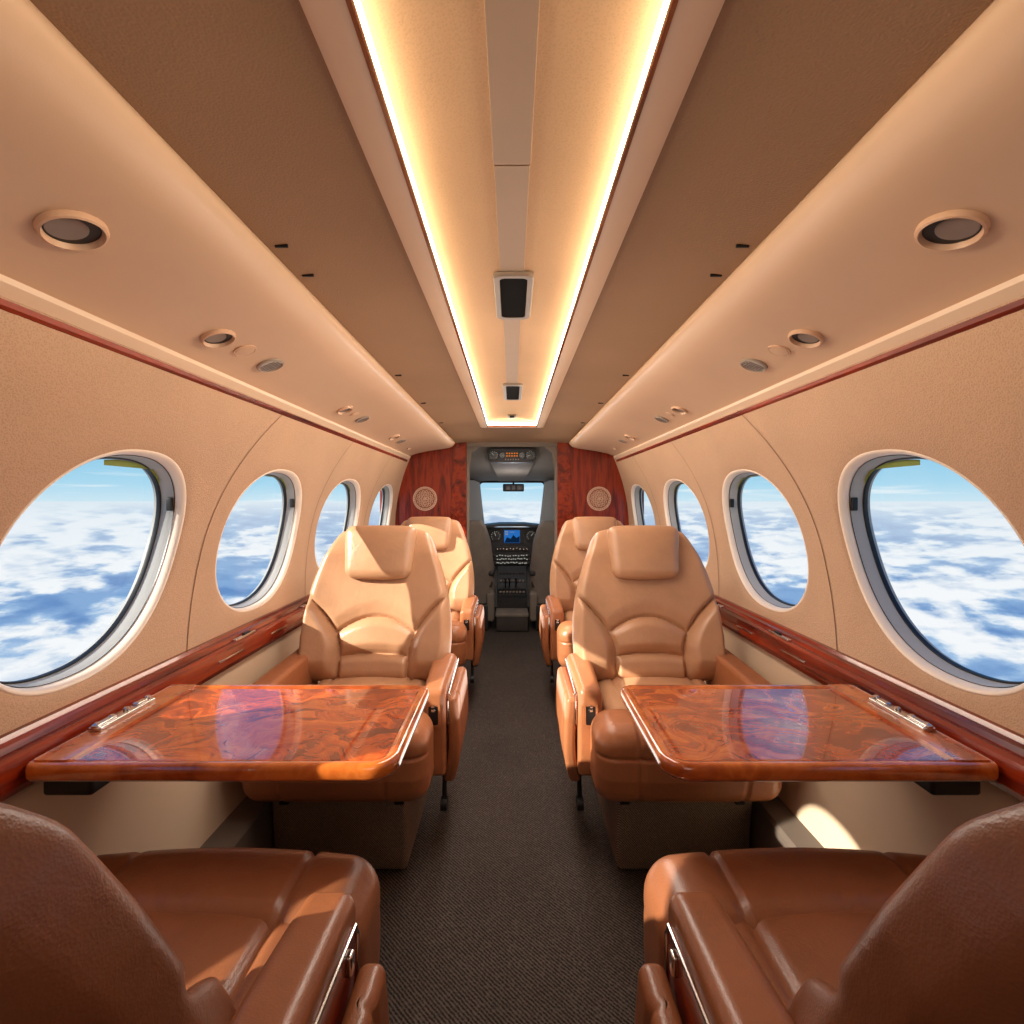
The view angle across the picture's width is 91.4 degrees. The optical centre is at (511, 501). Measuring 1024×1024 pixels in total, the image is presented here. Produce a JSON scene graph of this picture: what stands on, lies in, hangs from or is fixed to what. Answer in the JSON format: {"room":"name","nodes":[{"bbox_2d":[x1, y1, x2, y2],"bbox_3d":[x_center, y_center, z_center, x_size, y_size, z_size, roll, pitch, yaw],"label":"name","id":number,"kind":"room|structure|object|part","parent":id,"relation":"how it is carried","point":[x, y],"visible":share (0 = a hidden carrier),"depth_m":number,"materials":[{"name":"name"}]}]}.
{"room":"aircraft cabin","nodes":[
{"label":"aircraft cabin","id":0,"kind":"room"},
{"bbox_2d":[1,625,319,855],"bbox_3d":[-0.804,0.637,1.176,0.072,0.434,4.992,0,0,0],"label":"wall","id":1,"kind":"structure","parent":0,"point":[120,817],"depth_m":1.11,"materials":[{"name":"beige plastic"}]},
{"bbox_2d":[200,796,273,847],"bbox_3d":[-0.741,0.963,1.170,0.102,0.222,4.980,0,0,0],"label":"baseboard","id":2,"kind":"structure","parent":1,"relation":"attached to","point":[250,824],"depth_m":1.35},
{"bbox_2d":[0,296,410,734],"bbox_3d":[-0.786,0.054,1.102,0.142,0.852,5.801,0,0,0],"label":"wall","id":3,"kind":"structure","parent":0,"point":[67,401],"depth_m":1.17,"materials":[{"name":"plastic"}]},
{"bbox_2d":[33,209,109,250],"bbox_3d":[-0.609,-0.375,0.694,0.078,0.034,0.083,0,0,0],"label":"air vent","id":4,"kind":"object","parent":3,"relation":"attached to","point":[73,230],"visible":1,"depth_m":0.69,"materials":[{"name":"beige plastic"}]},
{"bbox_2d":[0,449,185,695],"bbox_3d":[-0.870,0.120,1.042,0.108,0.471,0.503,0,0,0],"label":"window","id":5,"kind":"structure","parent":3,"relation":"in","point":[166,477],"depth_m":1.17,"materials":[{"name":"white plastic"}]},
{"bbox_2d":[104,459,158,482],"bbox_3d":[-0.870,-0.066,1.154,0.006,0.052,0.182,0,0,-3],"label":"shade","id":6,"kind":"object","parent":5,"relation":"attached to","point":[150,468],"depth_m":1.17,"materials":[{"name":"yellow plastic"}]},
{"bbox_2d":[0,594,309,801],"bbox_3d":[-0.815,0.426,1.194,0.074,0.089,4.908,0,0,0],"label":"trim","id":7,"kind":"structure","parent":3,"relation":"attached to","point":[199,664],"depth_m":1.06,"materials":[{"name":"red wood"}]},
{"bbox_2d":[0,298,407,461],"bbox_3d":[-0.763,-0.291,1.128,0.035,0.020,4.896,0,0,0],"label":"trim","id":8,"kind":"structure","parent":3,"relation":"attached to","point":[5,305],"depth_m":1.01,"materials":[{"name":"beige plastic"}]},
{"bbox_2d":[0,274,410,458],"bbox_3d":[-0.746,-0.311,1.128,0.044,0.026,4.896,0,0,0],"label":"trim","id":9,"kind":"structure","parent":3,"relation":"attached to","point":[11,289],"depth_m":0.99,"materials":[{"name":"beige plastic"}]},
{"bbox_2d":[200,329,235,347],"bbox_3d":[-0.649,-0.360,1.104,0.068,0.034,0.073,0,0,0],"label":"air vent","id":10,"kind":"object","parent":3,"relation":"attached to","point":[217,338],"visible":1,"depth_m":1.10,"materials":[{"name":"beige plastic"}]},
{"bbox_2d":[25,684,428,794],"bbox_3d":[-0.483,0.447,0.971,0.594,0.086,0.358,0,0,0],"label":"folding table","id":11,"kind":"object","parent":3,"relation":"attached to","point":[179,732],"visible":1,"depth_m":0.89,"materials":[{"name":"brown wood"}]},
{"bbox_2d":[0,0,454,455],"bbox_3d":[-0.583,-0.391,1.128,0.350,0.168,4.896,0,0,0],"label":"panel","id":12,"kind":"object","parent":3,"relation":"attached to","point":[177,265],"depth_m":0.78,"materials":[{"name":"plastic"}]},
{"bbox_2d":[232,630,255,641],"bbox_3d":[-0.797,0.397,1.488,0.014,0.012,0.108,0,0,0],"label":"rail latch","id":13,"kind":"object","parent":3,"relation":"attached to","point":[249,632],"visible":1,"depth_m":1.48,"materials":[{"name":"silver metal"}]},
{"bbox_2d":[233,345,256,355],"bbox_3d":[-0.644,-0.364,1.206,0.050,0.023,0.052,0,0,0],"label":"button","id":14,"kind":"object","parent":3,"relation":"attached to","point":[245,350],"visible":1,"depth_m":1.20,"materials":[{"name":"plastic"}]},
{"bbox_2d":[215,469,301,611],"bbox_3d":[-0.870,0.120,1.722,0.108,0.471,0.565,0,0,0],"label":"window","id":15,"kind":"structure","parent":3,"relation":"in","point":[289,482],"depth_m":1.91,"materials":[{"name":"white plastic"}]},
{"bbox_2d":[256,358,283,371],"bbox_3d":[-0.644,-0.363,1.332,0.066,0.032,0.072,0,0,0],"label":"light","id":16,"kind":"object","parent":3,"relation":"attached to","point":[269,365],"visible":1,"depth_m":1.32,"materials":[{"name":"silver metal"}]},
{"bbox_2d":[315,479,360,568],"bbox_3d":[-0.870,0.120,2.472,0.108,0.471,0.618,0,0,0],"label":"window","id":17,"kind":"structure","parent":3,"relation":"in","point":[353,492],"depth_m":2.74,"materials":[{"name":"white plastic"}]},
{"bbox_2d":[336,406,352,413],"bbox_3d":[-0.655,-0.358,1.956,0.062,0.032,0.066,0,0,0],"label":"air vent","id":18,"kind":"object","parent":3,"relation":"attached to","point":[346,409],"visible":1,"depth_m":1.95,"materials":[{"name":"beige plastic"}]},
{"bbox_2d":[355,416,369,422],"bbox_3d":[-0.653,-0.359,2.184,0.061,0.030,0.066,0,0,0],"label":"light","id":19,"kind":"object","parent":3,"relation":"attached to","point":[364,418],"visible":1,"depth_m":2.17,"materials":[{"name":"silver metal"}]},
{"bbox_2d":[373,484,392,524],"bbox_3d":[-0.870,0.120,3.240,0.108,0.471,0.558,0,0,0],"label":"window","id":20,"kind":"structure","parent":3,"relation":"in","point":[387,490],"depth_m":3.49,"materials":[{"name":"white plastic"}]},
{"bbox_2d":[389,435,399,439],"bbox_3d":[-0.656,-0.357,2.784,0.062,0.032,0.066,0,0,0],"label":"air vent","id":21,"kind":"object","parent":3,"relation":"attached to","point":[394,436],"visible":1,"depth_m":2.77,"materials":[{"name":"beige plastic"}]},
{"bbox_2d":[30,0,993,442],"bbox_3d":[0.000,-0.432,1.176,1.584,0.384,4.992,0,0,0],"label":"ceiling","id":22,"kind":"structure","parent":0,"point":[512,116],"depth_m":0.68,"materials":[{"name":"fabric"}]},
{"bbox_2d":[275,244,287,247],"bbox_3d":[-0.426,-0.472,0.924,0.024,0.006,0.005,0,0,0],"label":"clip","id":23,"kind":"object","parent":22,"relation":"attached to","point":[281,245],"visible":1,"depth_m":0.92,"materials":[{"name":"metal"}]},
{"bbox_2d":[302,274,313,276],"bbox_3d":[-0.426,-0.472,1.044,0.024,0.006,0.005,0,0,0],"label":"clip","id":24,"kind":"object","parent":22,"relation":"attached to","point":[304,275],"visible":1,"depth_m":1.04,"materials":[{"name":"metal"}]},
{"bbox_2d":[354,0,487,423],"bbox_3d":[-0.154,-0.494,1.000,0.005,0.011,4.400,0,0,0],"label":"light strip","id":25,"kind":"object","parent":22,"relation":"attached to","point":[357,2],"visible":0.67,"depth_m":0.69,"materials":[{"name":"white plastic"}]},
{"bbox_2d":[489,423,534,424],"bbox_3d":[0.000,-0.495,3.197,0.300,0.012,0.008,0,0,0],"label":"light strip","id":26,"kind":"object","parent":22,"relation":"attached to","point":[489,423],"visible":1,"depth_m":3.19,"materials":[{"name":"white plastic"}]},
{"bbox_2d":[508,414,515,418],"bbox_3d":[0.000,-0.512,3.058,0.053,0.022,0.125,0,0,0],"label":"ceiling sensor","id":27,"kind":"object","parent":22,"relation":"attached to","point":[510,416],"visible":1,"depth_m":3.00,"materials":[{"name":"black plastic"}]},
{"bbox_2d":[503,383,522,399],"bbox_3d":[0.004,-0.519,2.376,0.090,0.011,0.330,0,0,0],"label":"ceiling speaker","id":28,"kind":"object","parent":22,"relation":"attached to","point":[511,391],"visible":1,"depth_m":2.33},
{"bbox_2d":[506,386,519,399],"bbox_3d":[0.004,-0.518,2.376,0.061,0.007,0.301,0,0,0],"label":"grille","id":29,"kind":"object","parent":28,"relation":"attached to","point":[512,392],"depth_m":2.37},
{"bbox_2d":[493,271,533,319],"bbox_3d":[0.004,-0.518,1.274,0.095,0.011,0.277,0,0,0],"label":"ceiling speaker","id":30,"kind":"object","parent":22,"relation":"attached to","point":[513,290],"visible":1,"depth_m":1.24},
{"bbox_2d":[500,279,526,316],"bbox_3d":[0.004,-0.518,1.274,0.065,0.007,0.247,0,0,0],"label":"grille","id":31,"kind":"object","parent":30,"relation":"attached to","point":[513,292],"depth_m":1.26,"materials":[{"name":"black plastic"}]},
{"bbox_2d":[536,0,669,423],"bbox_3d":[0.154,-0.494,1.000,0.005,0.011,4.400,0,0,0],"label":"light strip","id":32,"kind":"object","parent":22,"relation":"attached to","point":[666,2],"visible":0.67,"depth_m":0.69,"materials":[{"name":"white plastic"}]},
{"bbox_2d":[710,274,721,276],"bbox_3d":[0.426,-0.472,1.044,0.024,0.006,0.005,0,0,0],"label":"clip","id":33,"kind":"object","parent":22,"relation":"attached to","point":[711,275],"visible":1,"depth_m":1.04,"materials":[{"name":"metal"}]},
{"bbox_2d":[736,244,748,247],"bbox_3d":[0.426,-0.472,0.924,0.024,0.006,0.005,0,0,0],"label":"clip","id":34,"kind":"object","parent":22,"relation":"attached to","point":[737,245],"visible":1,"depth_m":0.92,"materials":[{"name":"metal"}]},
{"bbox_2d":[374,607,649,1023],"bbox_3d":[0.000,1.092,2.100,2.160,0.048,6.840,0,0,0],"label":"floor","id":35,"kind":"structure","parent":0,"point":[512,903],"depth_m":1.38,"materials":[{"name":"carpet"}]},
{"bbox_2d":[0,802,389,1023],"bbox_3d":[-0.448,0.612,0.517,0.588,0.907,0.649,0,0,0],"label":"passenger seat","id":36,"kind":"object","parent":35,"relation":"on","point":[222,935],"visible":1,"depth_m":0.51,"materials":[{"name":"brown leather"}]},
{"bbox_3d":[-0.462,0.400,0.381,0.402,0.483,0.285,0,0,0],"label":"backrest","id":37,"kind":"part","parent":36,"relation":"part of","materials":[{"name":"brown leather"}]},
{"bbox_2d":[147,912,288,1009],"bbox_3d":[-0.462,0.670,0.522,0.391,0.214,0.384,0,0,0],"label":"seat cushion","id":38,"kind":"object","parent":36,"relation":"on","point":[233,948],"depth_m":0.64,"materials":[{"name":"brown leather"}]},
{"bbox_3d":[-0.240,0.533,0.532,0.081,0.086,0.283,0,0,0],"label":"armrest","id":39,"kind":"part","parent":36,"relation":"part of","materials":[{"name":"leather"}]},
{"bbox_2d":[242,525,467,868],"bbox_3d":[-0.458,0.577,1.631,0.604,0.978,0.649,0,0,0],"label":"passenger seat","id":40,"kind":"object","parent":35,"relation":"on","point":[378,610],"visible":0.81,"depth_m":1.70,"materials":[{"name":"beige leather"}]},
{"bbox_3d":[-0.724,0.621,1.584,0.072,0.211,0.396,0,0,0],"label":"armrest","id":41,"kind":"part","parent":40,"relation":"part of","materials":[{"name":"leather"}]},
{"bbox_3d":[-0.480,0.822,1.651,0.396,0.065,0.503,0,0,0],"label":"seat frame","id":42,"kind":"part","parent":40,"relation":"part of","materials":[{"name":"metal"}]},
{"bbox_2d":[317,677,425,685],"bbox_3d":[-0.480,0.706,1.626,0.391,0.214,0.384,0,0,0],"label":"seat cushion","id":43,"kind":"object","parent":40,"relation":"on","point":[323,680],"depth_m":1.68,"materials":[{"name":"beige leather"}]},
{"bbox_3d":[-0.480,0.368,1.838,0.528,0.535,0.218,0,0,0],"label":"backrest","id":44,"kind":"part","parent":40,"relation":"part of","materials":[{"name":"beige leather"}]},
{"bbox_3d":[-0.233,0.626,1.478,0.041,0.082,0.006,0,0,0],"label":"control panel","id":45,"kind":"part","parent":40,"relation":"part of","materials":[{"name":"plastic"}]},
{"bbox_3d":[-0.232,0.571,1.616,0.081,0.086,0.283,0,0,0],"label":"armrest","id":46,"kind":"part","parent":40,"relation":"part of","materials":[{"name":"leather"}]},
{"bbox_2d":[400,516,484,682],"bbox_3d":[-0.458,0.577,2.711,0.604,0.978,0.649,0,0,0],"label":"passenger seat","id":47,"kind":"object","parent":35,"relation":"on","point":[447,534],"visible":0.23,"depth_m":2.80,"materials":[{"name":"leather"}]},
{"bbox_3d":[-0.480,0.368,2.918,0.528,0.535,0.219,0,0,0],"label":"backrest","id":48,"kind":"part","parent":47,"relation":"part of","materials":[{"name":"beige leather"}]},
{"bbox_2d":[451,610,459,620],"bbox_3d":[-0.480,0.706,2.706,0.391,0.214,0.384,0,0,0],"label":"seat cushion","id":49,"kind":"object","parent":47,"relation":"on","point":[455,614],"depth_m":2.72,"materials":[{"name":"beige leather"}]},
{"bbox_3d":[-0.233,0.626,2.558,0.041,0.082,0.006,0,0,0],"label":"control panel","id":50,"kind":"part","parent":47,"relation":"part of","materials":[{"name":"plastic"}]},
{"bbox_3d":[-0.232,0.571,2.696,0.081,0.086,0.283,0,0,0],"label":"armrest","id":51,"kind":"part","parent":47,"relation":"part of","materials":[{"name":"leather"}]},
{"bbox_2d":[470,520,495,629],"bbox_3d":[-0.346,0.612,4.339,0.400,0.912,0.515,0,0,0],"label":"seat","id":52,"kind":"object","parent":35,"relation":"on","point":[484,569],"visible":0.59,"depth_m":4.14,"materials":[{"name":"fabric"}]},
{"bbox_3d":[-0.348,0.516,4.211,0.396,0.720,0.260,0,0,0],"label":"backrest","id":53,"kind":"part","parent":52,"relation":"part of","materials":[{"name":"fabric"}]},
{"bbox_2d":[478,586,495,602],"bbox_3d":[-0.348,0.816,4.392,0.396,0.144,0.408,0,0,0],"label":"seat cushion","id":54,"kind":"object","parent":52,"relation":"on","point":[482,591],"depth_m":4.19,"materials":[{"name":"fabric"}]},
{"bbox_3d":[-0.173,0.600,4.320,0.053,0.043,0.312,0,0,0],"label":"armrest","id":55,"kind":"part","parent":52,"relation":"part of","materials":[{"name":"black plastic"}]},
{"bbox_2d":[497,566,526,607],"bbox_3d":[0.000,0.837,4.512,0.269,0.462,0.384,0,0,0],"label":"pedestal","id":56,"kind":"object","parent":35,"relation":"on","point":[511,593],"visible":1,"depth_m":4.52,"materials":[{"name":"black plastic"}]},
{"bbox_3d":[-0.012,0.734,4.530,0.125,0.096,0.048,0,0,0],"label":"throttle lever","id":57,"kind":"part","parent":56,"relation":"part of","materials":[{"name":"black plastic"}]},
{"bbox_2d":[495,608,528,631],"bbox_3d":[0.000,0.993,4.200,0.274,0.150,0.228,0,0,0],"label":"console","id":58,"kind":"object","parent":35,"relation":"on","point":[507,619],"visible":1,"depth_m":4.09,"materials":[{"name":"plastic"}]},
{"bbox_3d":[0.000,0.932,4.200,0.274,0.029,0.228,0,0,0],"label":"padded lid","id":59,"kind":"part","parent":58,"relation":"part of","materials":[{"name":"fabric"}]},
{"bbox_2d":[528,520,553,629],"bbox_3d":[0.346,0.612,4.339,0.400,0.912,0.515,0,0,0],"label":"seat","id":60,"kind":"object","parent":35,"relation":"on","point":[539,569],"visible":0.52,"depth_m":4.14,"materials":[{"name":"fabric"}]},
{"bbox_3d":[0.173,0.600,4.320,0.053,0.043,0.312,0,0,0],"label":"armrest","id":61,"kind":"part","parent":60,"relation":"part of","materials":[{"name":"black plastic"}]},
{"bbox_3d":[0.348,0.516,4.211,0.396,0.720,0.260,0,0,0],"label":"backrest","id":62,"kind":"part","parent":60,"relation":"part of","materials":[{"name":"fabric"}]},
{"bbox_2d":[539,516,623,682],"bbox_3d":[0.458,0.577,2.711,0.604,0.978,0.649,0,0,0],"label":"passenger seat","id":63,"kind":"object","parent":35,"relation":"on","point":[576,534],"visible":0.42,"depth_m":2.80,"materials":[{"name":"leather"}]},
{"bbox_3d":[0.232,0.571,2.696,0.081,0.086,0.283,0,0,0],"label":"armrest","id":64,"kind":"part","parent":63,"relation":"part of","materials":[{"name":"leather"}]},
{"bbox_3d":[0.233,0.626,2.558,0.041,0.082,0.006,0,0,0],"label":"control panel","id":65,"kind":"part","parent":63,"relation":"part of","materials":[{"name":"plastic"}]},
{"bbox_2d":[564,610,572,620],"bbox_3d":[0.480,0.706,2.706,0.391,0.214,0.384,0,0,0],"label":"seat cushion","id":66,"kind":"object","parent":63,"relation":"on","point":[568,614],"depth_m":2.72,"materials":[{"name":"beige leather"}]},
{"bbox_3d":[0.480,0.368,2.918,0.528,0.535,0.219,0,0,0],"label":"backrest","id":67,"kind":"part","parent":63,"relation":"part of","materials":[{"name":"beige leather"}]},
{"bbox_2d":[556,525,781,868],"bbox_3d":[0.458,0.577,1.631,0.604,0.978,0.649,0,0,0],"label":"passenger seat","id":68,"kind":"object","parent":35,"relation":"on","point":[646,610],"visible":0.81,"depth_m":1.67,"materials":[{"name":"beige leather"}]},
{"bbox_3d":[0.232,0.571,1.616,0.081,0.086,0.283,0,0,0],"label":"armrest","id":69,"kind":"part","parent":68,"relation":"part of","materials":[{"name":"leather"}]},
{"bbox_3d":[0.233,0.626,1.478,0.041,0.082,0.006,0,0,0],"label":"control panel","id":70,"kind":"part","parent":68,"relation":"part of","materials":[{"name":"plastic"}]},
{"bbox_3d":[0.480,0.368,1.838,0.528,0.535,0.218,0,0,0],"label":"backrest","id":71,"kind":"part","parent":68,"relation":"part of","materials":[{"name":"beige leather"}]},
{"bbox_2d":[598,677,706,710],"bbox_3d":[0.480,0.706,1.626,0.391,0.214,0.384,0,0,0],"label":"seat cushion","id":72,"kind":"object","parent":68,"relation":"on","point":[610,687],"depth_m":1.66,"materials":[{"name":"beige leather"}]},
{"bbox_3d":[0.480,0.822,1.651,0.396,0.065,0.503,0,0,0],"label":"seat frame","id":73,"kind":"part","parent":68,"relation":"part of","materials":[{"name":"metal"}]},
{"bbox_3d":[0.724,0.621,1.584,0.072,0.211,0.396,0,0,0],"label":"armrest","id":74,"kind":"part","parent":68,"relation":"part of","materials":[{"name":"leather"}]},
{"bbox_2d":[634,802,1023,1023],"bbox_3d":[0.448,0.612,0.517,0.588,0.907,0.649,0,0,0],"label":"passenger seat","id":75,"kind":"object","parent":35,"relation":"on","point":[789,935],"visible":1,"depth_m":0.51,"materials":[{"name":"brown leather"}]},
{"bbox_3d":[0.240,0.533,0.532,0.081,0.086,0.283,0,0,0],"label":"armrest","id":76,"kind":"part","parent":75,"relation":"part of","materials":[{"name":"leather"}]},
{"bbox_2d":[735,912,876,1009],"bbox_3d":[0.462,0.670,0.522,0.391,0.214,0.384,0,0,0],"label":"seat cushion","id":77,"kind":"object","parent":75,"relation":"on","point":[790,948],"depth_m":0.64,"materials":[{"name":"brown leather"}]},
{"bbox_3d":[0.462,0.400,0.381,0.402,0.483,0.285,0,0,0],"label":"backrest","id":78,"kind":"part","parent":75,"relation":"part of","materials":[{"name":"brown leather"}]},
{"bbox_2d":[380,442,643,538],"bbox_3d":[0.000,0.294,3.650,1.920,1.548,0.043,0,0,0],"label":"wall","id":79,"kind":"structure","parent":0,"point":[444,471],"depth_m":3.64,"materials":[{"name":"brown wood"}]},
{"bbox_2d":[413,487,436,510],"bbox_3d":[-0.632,-0.020,3.634,0.175,0.175,0.006,0,0,0],"label":"speaker","id":80,"kind":"object","parent":79,"relation":"attached to","point":[424,498],"visible":1,"depth_m":3.63},
{"bbox_2d":[587,487,610,510],"bbox_3d":[0.632,-0.020,3.634,0.175,0.175,0.006,0,0,0],"label":"medallion","id":81,"kind":"object","parent":79,"relation":"attached to","point":[598,498],"visible":1,"depth_m":3.63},
{"bbox_2d":[467,442,556,548],"bbox_3d":[0.000,0.282,4.437,1.320,1.572,1.566,0,0,0],"label":"door frame","id":82,"kind":"structure","parent":0,"point":[479,468],"depth_m":3.88,"materials":[{"name":"grey plastic"}]},
{"bbox_2d":[470,480,483,522],"bbox_3d":[-0.351,0.042,4.860,0.162,0.492,0.120,0,0,0],"label":"trim","id":83,"kind":"structure","parent":82,"relation":"attached to","point":[476,508],"depth_m":4.80,"materials":[{"name":"grey plastic"}]},
{"bbox_2d":[488,448,535,480],"bbox_3d":[0.000,-0.299,4.338,0.365,0.203,1.164,0,0,0],"label":"panel","id":84,"kind":"object","parent":82,"relation":"attached to","point":[509,464],"visible":1,"depth_m":3.79,"materials":[{"name":"grey plastic"}]},
{"bbox_3d":[0.000,-0.273,4.380,0.336,0.150,1.080,0,0,0],"label":"headliner panel","id":85,"kind":"part","parent":84,"relation":"part of","materials":[{"name":"grey plastic"}]},
{"bbox_2d":[540,480,553,522],"bbox_3d":[0.351,0.042,4.860,0.162,0.492,0.120,0,0,0],"label":"trim","id":86,"kind":"structure","parent":82,"relation":"attached to","point":[547,508],"depth_m":4.80,"materials":[{"name":"grey plastic"}]},
{"bbox_2d":[479,481,544,606],"bbox_3d":[0.000,0.264,5.100,1.488,1.608,0.072,0,0,0],"label":"wall","id":87,"kind":"structure","parent":0,"point":[496,566],"depth_m":5.07,"materials":[{"name":"black plastic"}]},
{"bbox_2d":[480,481,543,515],"bbox_3d":[0.000,0.057,5.086,0.682,0.529,0.076,0,0,0],"label":"window","id":88,"kind":"structure","parent":87,"relation":"in","point":[481,481],"depth_m":5.05,"materials":[{"name":"black plastic"}]},
{"bbox_2d":[503,481,523,491],"bbox_3d":[0.014,-0.151,5.011,0.211,0.102,0.051,0,0,0],"label":"mirror","id":89,"kind":"object","parent":88,"relation":"attached to","point":[512,487],"visible":1,"depth_m":4.99,"materials":[{"name":"black plastic"}]},
{"bbox_2d":[506,485,522,489],"bbox_3d":[0.024,-0.139,4.988,0.170,0.043,0.005,0,0,0],"label":"mirror glass","id":90,"kind":"object","parent":89,"relation":"attached to","point":[508,487],"depth_m":4.99,"materials":[{"name":"grey mirror"}]},
{"bbox_2d":[485,522,538,564],"bbox_3d":[0.000,0.401,4.824,0.720,0.390,0.432,0,0,0],"label":"panel","id":91,"kind":"object","parent":87,"relation":"attached to","point":[511,542],"visible":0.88,"depth_m":4.72,"materials":[{"name":"black plastic"}]},
{"bbox_2d":[613,296,1023,734],"bbox_3d":[0.786,0.054,1.102,0.142,0.852,5.801,0,0,0],"label":"wall","id":92,"kind":"structure","parent":0,"point":[956,401],"depth_m":1.18,"materials":[{"name":"plastic"}]},
{"bbox_2d":[624,435,634,439],"bbox_3d":[0.656,-0.357,2.784,0.062,0.032,0.066,0,0,0],"label":"air vent","id":93,"kind":"object","parent":92,"relation":"attached to","point":[625,436],"visible":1,"depth_m":2.77,"materials":[{"name":"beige plastic"}]},
{"bbox_2d":[631,484,650,524],"bbox_3d":[0.870,0.120,3.240,0.108,0.471,0.558,0,0,0],"label":"window","id":94,"kind":"structure","parent":92,"relation":"in","point":[636,490],"depth_m":3.49,"materials":[{"name":"white plastic"}]},
{"bbox_2d":[654,416,668,422],"bbox_3d":[0.653,-0.359,2.184,0.061,0.030,0.066,0,0,0],"label":"light","id":95,"kind":"object","parent":92,"relation":"attached to","point":[658,418],"visible":1,"depth_m":2.17,"materials":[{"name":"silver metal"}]},
{"bbox_2d":[671,406,687,413],"bbox_3d":[0.655,-0.358,1.956,0.062,0.032,0.066,0,0,0],"label":"air vent","id":96,"kind":"object","parent":92,"relation":"attached to","point":[677,409],"visible":1,"depth_m":1.95,"materials":[{"name":"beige plastic"}]},
{"bbox_2d":[663,479,708,568],"bbox_3d":[0.870,0.120,2.472,0.108,0.471,0.618,0,0,0],"label":"window","id":97,"kind":"structure","parent":92,"relation":"in","point":[670,492],"depth_m":2.74,"materials":[{"name":"white plastic"}]},
{"bbox_2d":[740,358,767,371],"bbox_3d":[0.644,-0.363,1.332,0.066,0.032,0.072,0,0,0],"label":"light","id":98,"kind":"object","parent":92,"relation":"attached to","point":[754,365],"visible":1,"depth_m":1.32,"materials":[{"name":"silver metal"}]},
{"bbox_2d":[722,469,808,611],"bbox_3d":[0.870,0.120,1.722,0.108,0.471,0.565,0,0,0],"label":"window","id":99,"kind":"structure","parent":92,"relation":"in","point":[734,482],"depth_m":1.91,"materials":[{"name":"white plastic"}]},
{"bbox_2d":[767,345,790,355],"bbox_3d":[0.644,-0.364,1.206,0.050,0.023,0.052,0,0,0],"label":"button","id":100,"kind":"object","parent":92,"relation":"attached to","point":[778,350],"visible":1,"depth_m":1.20,"materials":[{"name":"plastic"}]},
{"bbox_2d":[768,630,791,641],"bbox_3d":[0.797,0.397,1.488,0.014,0.012,0.108,0,0,0],"label":"rail latch","id":101,"kind":"object","parent":92,"relation":"attached to","point":[774,632],"visible":1,"depth_m":1.48,"materials":[{"name":"silver metal"}]},
{"bbox_2d":[569,0,1023,455],"bbox_3d":[0.583,-0.391,1.128,0.350,0.168,4.896,0,0,0],"label":"overhead panel","id":102,"kind":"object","parent":92,"relation":"attached to","point":[846,265],"depth_m":0.78,"materials":[{"name":"plastic"}]},
{"bbox_2d":[788,329,823,347],"bbox_3d":[0.649,-0.360,1.104,0.068,0.034,0.073,0,0,0],"label":"air vent","id":103,"kind":"object","parent":92,"relation":"attached to","point":[806,338],"visible":1,"depth_m":1.10,"materials":[{"name":"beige plastic"}]},
{"bbox_2d":[621,684,998,794],"bbox_3d":[0.512,0.447,0.971,0.536,0.086,0.358,0,0,0],"label":"folding table","id":104,"kind":"object","parent":92,"relation":"attached to","point":[830,732],"visible":1,"depth_m":0.89,"materials":[{"name":"brown wood"}]},
{"bbox_2d":[613,274,1023,458],"bbox_3d":[0.746,-0.311,1.128,0.044,0.026,4.896,0,0,0],"label":"trim","id":105,"kind":"structure","parent":92,"relation":"attached to","point":[1012,289],"depth_m":0.99,"materials":[{"name":"beige plastic"}]},
{"bbox_2d":[616,298,1023,461],"bbox_3d":[0.763,-0.291,1.128,0.035,0.020,4.896,0,0,0],"label":"trim","id":106,"kind":"structure","parent":92,"relation":"attached to","point":[1017,305],"depth_m":1.01,"materials":[{"name":"red wood"}]},
{"bbox_2d":[714,594,1023,801],"bbox_3d":[0.815,0.426,1.194,0.074,0.089,4.908,0,0,0],"label":"trim","id":107,"kind":"structure","parent":92,"relation":"attached to","point":[824,664],"depth_m":1.07,"materials":[{"name":"red wood"}]},
{"bbox_2d":[838,449,1023,695],"bbox_3d":[0.870,0.120,1.042,0.108,0.471,0.503,0,0,0],"label":"window","id":108,"kind":"structure","parent":92,"relation":"in","point":[857,477],"depth_m":1.18,"materials":[{"name":"white plastic"}]},
{"bbox_2d":[865,459,919,482],"bbox_3d":[0.870,-0.066,1.154,0.006,0.052,0.182,0,0,3],"label":"shade","id":109,"kind":"object","parent":108,"relation":"attached to","point":[873,468],"depth_m":1.17,"materials":[{"name":"yellow plastic"}]},
{"bbox_2d":[914,209,990,250],"bbox_3d":[0.609,-0.375,0.694,0.078,0.034,0.083,0,0,0],"label":"air vent","id":110,"kind":"object","parent":92,"relation":"attached to","point":[949,230],"visible":1,"depth_m":0.69,"materials":[{"name":"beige plastic"}]},
{"bbox_2d":[704,625,1022,855],"bbox_3d":[0.804,0.637,1.176,0.072,0.434,4.992,0,0,0],"label":"wall","id":111,"kind":"structure","parent":0,"point":[900,817],"depth_m":1.11,"materials":[{"name":"beige plastic"}]},
{"bbox_2d":[750,796,823,847],"bbox_3d":[0.741,0.963,1.170,0.102,0.222,4.980,0,0,0],"label":"baseboard","id":112,"kind":"structure","parent":111,"relation":"attached to","point":[773,824],"depth_m":1.35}
]}

